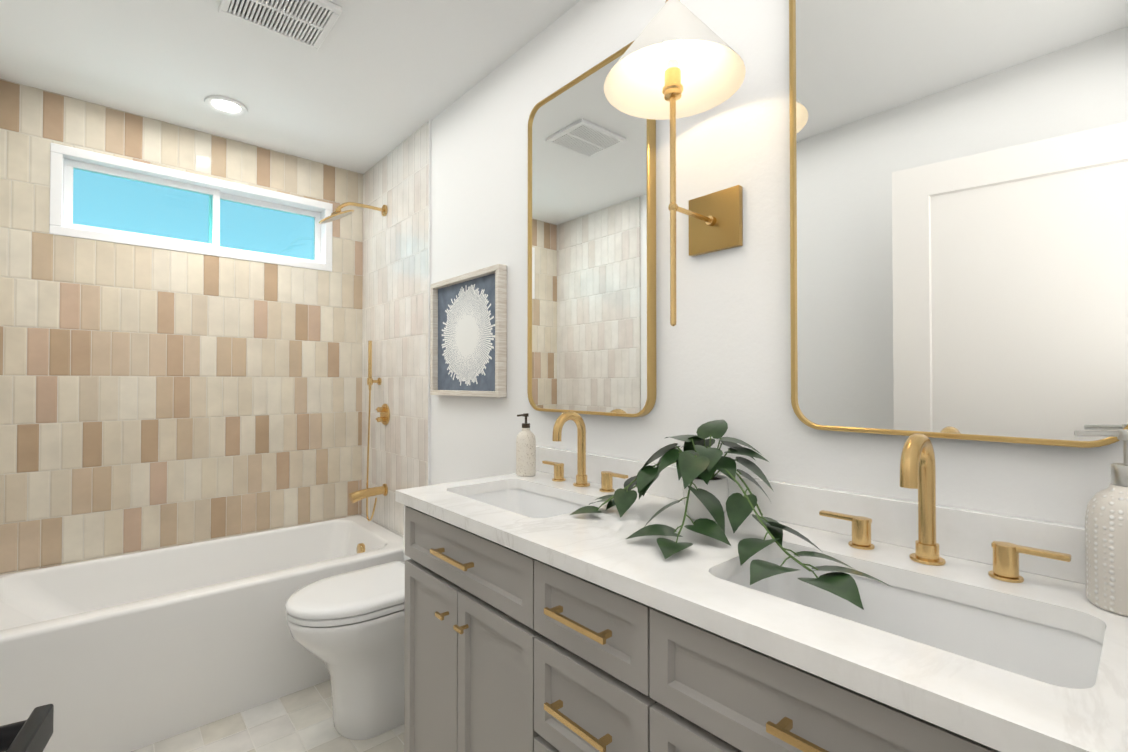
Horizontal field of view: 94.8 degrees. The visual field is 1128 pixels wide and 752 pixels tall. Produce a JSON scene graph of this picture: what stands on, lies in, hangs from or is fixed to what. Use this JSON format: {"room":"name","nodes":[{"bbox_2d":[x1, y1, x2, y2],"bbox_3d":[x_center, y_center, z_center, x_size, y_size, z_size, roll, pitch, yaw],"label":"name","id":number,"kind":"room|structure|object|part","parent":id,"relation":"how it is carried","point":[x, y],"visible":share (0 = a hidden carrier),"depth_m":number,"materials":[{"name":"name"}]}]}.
{"room":"bathroom","nodes":[
{"label":"bathroom","id":0,"kind":"room"},
{"bbox_2d":[0,79,362,574],"bbox_3d":[-1.781,0.042,2.553,1.530,2.440,0.140,1,-1,-41],"label":"wall","id":1,"kind":"structure","parent":0,"point":[153,398],"depth_m":2.39,"materials":[{"name":"tile"}]},
{"bbox_2d":[49,143,332,271],"bbox_3d":[-1.752,-0.776,2.568,1.123,0.381,0.119,1,-1,-41],"label":"window","id":2,"kind":"structure","parent":1,"relation":"in","point":[65,161],"depth_m":2.47,"materials":[{"name":"white plastic"}]},
{"bbox_2d":[131,680,403,751],"bbox_3d":[-0.702,1.297,1.312,1.810,0.100,3.407,1,-1,-41],"label":"floor","id":3,"kind":"structure","parent":0,"point":[300,721],"depth_m":1.82,"materials":[{"name":"tile"}]},
{"bbox_2d":[0,515,402,751],"bbox_3d":[-1.483,1.022,2.203,1.506,0.472,0.758,1,-1,-41],"label":"bathtub","id":4,"kind":"object","parent":3,"relation":"on","point":[129,652],"visible":0.71,"depth_m":1.91,"materials":[{"name":"white ceramic"}]},
{"bbox_2d":[285,505,410,739],"bbox_3d":[-0.678,0.872,1.946,0.657,0.765,0.384,1,-1,-41],"label":"toilet","id":5,"kind":"object","parent":3,"relation":"on","point":[348,628],"visible":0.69,"depth_m":1.78,"materials":[{"name":"white ceramic"}]},
{"bbox_2d":[395,411,1127,751],"bbox_3d":[0.203,0.670,1.053,0.517,1.149,1.463,1,-1,-41],"label":"bathroom vanity","id":6,"kind":"object","parent":3,"relation":"on","point":[539,617],"visible":1,"depth_m":0.84,"materials":[{"name":"grey paint"}]},
{"bbox_2d":[516,413,535,476],"bbox_3d":[-0.123,0.220,1.674,0.063,0.198,0.063,1,-1,-41],"label":"soap dispenser","id":7,"kind":"object","parent":6,"relation":"on","point":[525,453],"visible":1,"depth_m":1.65,"materials":[{"name":"white ceramic"}]},
{"bbox_2d":[570,419,891,609],"bbox_3d":[0.290,0.206,1.032,0.408,0.210,0.675,1,-1,-41],"label":"plant","id":8,"kind":"object","parent":6,"relation":"on","point":[699,461],"visible":1,"depth_m":1.03,"materials":[{"name":"green plant"}]},
{"bbox_2d":[1074,429,1127,616],"bbox_3d":[0.747,0.190,0.692,0.083,0.236,0.092,1,-1,-41],"label":"soap dispenser","id":9,"kind":"object","parent":6,"relation":"on","point":[1106,534],"visible":1,"depth_m":0.68,"materials":[{"name":"white ceramic"}]},
{"bbox_2d":[0,0,579,173],"bbox_3d":[-0.702,-1.242,1.341,1.810,0.100,3.407,1,-1,-41],"label":"ceiling","id":10,"kind":"structure","parent":0,"point":[366,86],"depth_m":1.96,"materials":[{"name":"white paint"}]},
{"bbox_2d":[204,95,247,115],"bbox_3d":[-1.473,-1.176,2.262,0.160,0.010,0.160,1,-1,-41],"label":"recessed light","id":11,"kind":"object","parent":10,"relation":"in","point":[225,105],"visible":1,"depth_m":2.26,"materials":[{"name":"white plastic"}]},
{"bbox_2d":[218,0,341,50],"bbox_3d":[-0.915,-1.180,1.674,0.300,0.016,0.270,1,-1,-41],"label":"ceiling vent","id":12,"kind":"object","parent":10,"relation":"in","point":[309,24],"visible":0.98,"depth_m":1.70,"materials":[{"name":"white"}]},
{"bbox_2d":[430,0,1123,526],"bbox_3d":[-0.075,0.034,1.878,0.140,2.440,3.407,1,-1,-41],"label":"wall","id":13,"kind":"structure","parent":0,"point":[724,348],"depth_m":1.29,"materials":[{"name":"white paint"}]},
{"bbox_2d":[361,120,430,536],"bbox_3d":[-0.890,0.043,2.690,0.011,2.440,0.829,1,-1,-41],"label":"wall tile","id":14,"kind":"structure","parent":13,"relation":"attached to","point":[396,281],"depth_m":2.63,"materials":[{"name":"white tile"}]},
{"bbox_2d":[319,202,387,223],"bbox_3d":[-1.075,-0.832,2.652,0.330,0.159,0.180,1,-1,-41],"label":"shower head","id":15,"kind":"object","parent":14,"relation":"attached to","point":[337,214],"visible":1,"depth_m":2.62},
{"bbox_2d":[349,484,387,502],"bbox_3d":[-1.008,0.605,2.671,0.185,0.078,0.064,1,-1,-41],"label":"tub spout","id":16,"kind":"object","parent":14,"relation":"attached to","point":[356,496],"visible":1,"depth_m":2.65,"materials":[{"name":"gold metal"}]},
{"bbox_2d":[366,341,381,520],"bbox_3d":[-0.997,0.286,2.744,0.077,0.949,0.110,1,-1,-41],"label":"handset","id":17,"kind":"object","parent":14,"relation":"attached to","point":[371,381],"visible":0.98,"depth_m":2.76,"materials":[{"name":"gold metal"}]},
{"bbox_2d":[376,404,389,424],"bbox_3d":[-0.958,0.203,2.726,0.042,0.114,0.114,1,-1,-41],"label":"shower valve","id":18,"kind":"object","parent":14,"relation":"attached to","point":[384,417],"visible":1,"depth_m":2.72,"materials":[{"name":"gold metal"}]},
{"bbox_2d":[430,264,506,397],"bbox_3d":[-0.403,-0.165,2.116,0.038,0.492,0.536,1,-1,-41],"label":"picture frame","id":19,"kind":"object","parent":13,"relation":"attached to","point":[468,334],"visible":1,"depth_m":2.09,"materials":[{"name":"beige wood"}]},
{"label":"art panel","id":20,"kind":"part","parent":19,"relation":"part of","materials":[{"name":"white paper"}]},
{"bbox_2d":[527,41,655,416],"bbox_3d":[0.061,-0.405,1.596,0.030,1.040,0.535,1,-1,-41],"label":"mirror","id":21,"kind":"object","parent":13,"relation":"attached to","point":[591,343],"visible":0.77,"depth_m":1.56,"materials":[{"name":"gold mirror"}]},
{"bbox_2d":[604,0,745,325],"bbox_3d":[0.250,-0.485,1.159,0.326,0.751,0.306,1,-1,-41],"label":"lamp","id":22,"kind":"object","parent":13,"relation":"attached to","point":[677,59],"visible":1,"depth_m":1.21,"materials":[{"name":"white fabric"}]},
{"bbox_2d":[789,0,1127,447],"bbox_3d":[0.653,-0.412,0.923,0.030,1.040,0.497,1,-1,-41],"label":"mirror","id":23,"kind":"object","parent":13,"relation":"attached to","point":[958,219],"visible":0.88,"depth_m":0.88,"materials":[{"name":"glass"},{"name":"brass"}]},
{"bbox_3d":[0.377,0.013,0.100,1.530,2.440,0.140,1,-1,-41],"label":"wall","id":24,"kind":"structure","parent":0,"visible":0},
{"bbox_2d":[0,704,53,751],"bbox_3d":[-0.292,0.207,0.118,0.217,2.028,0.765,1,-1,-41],"label":"door handle","id":25,"kind":"object","parent":24,"relation":"in","point":[33,732],"depth_m":0.40,"materials":[{"name":"black metal"}]}
]}

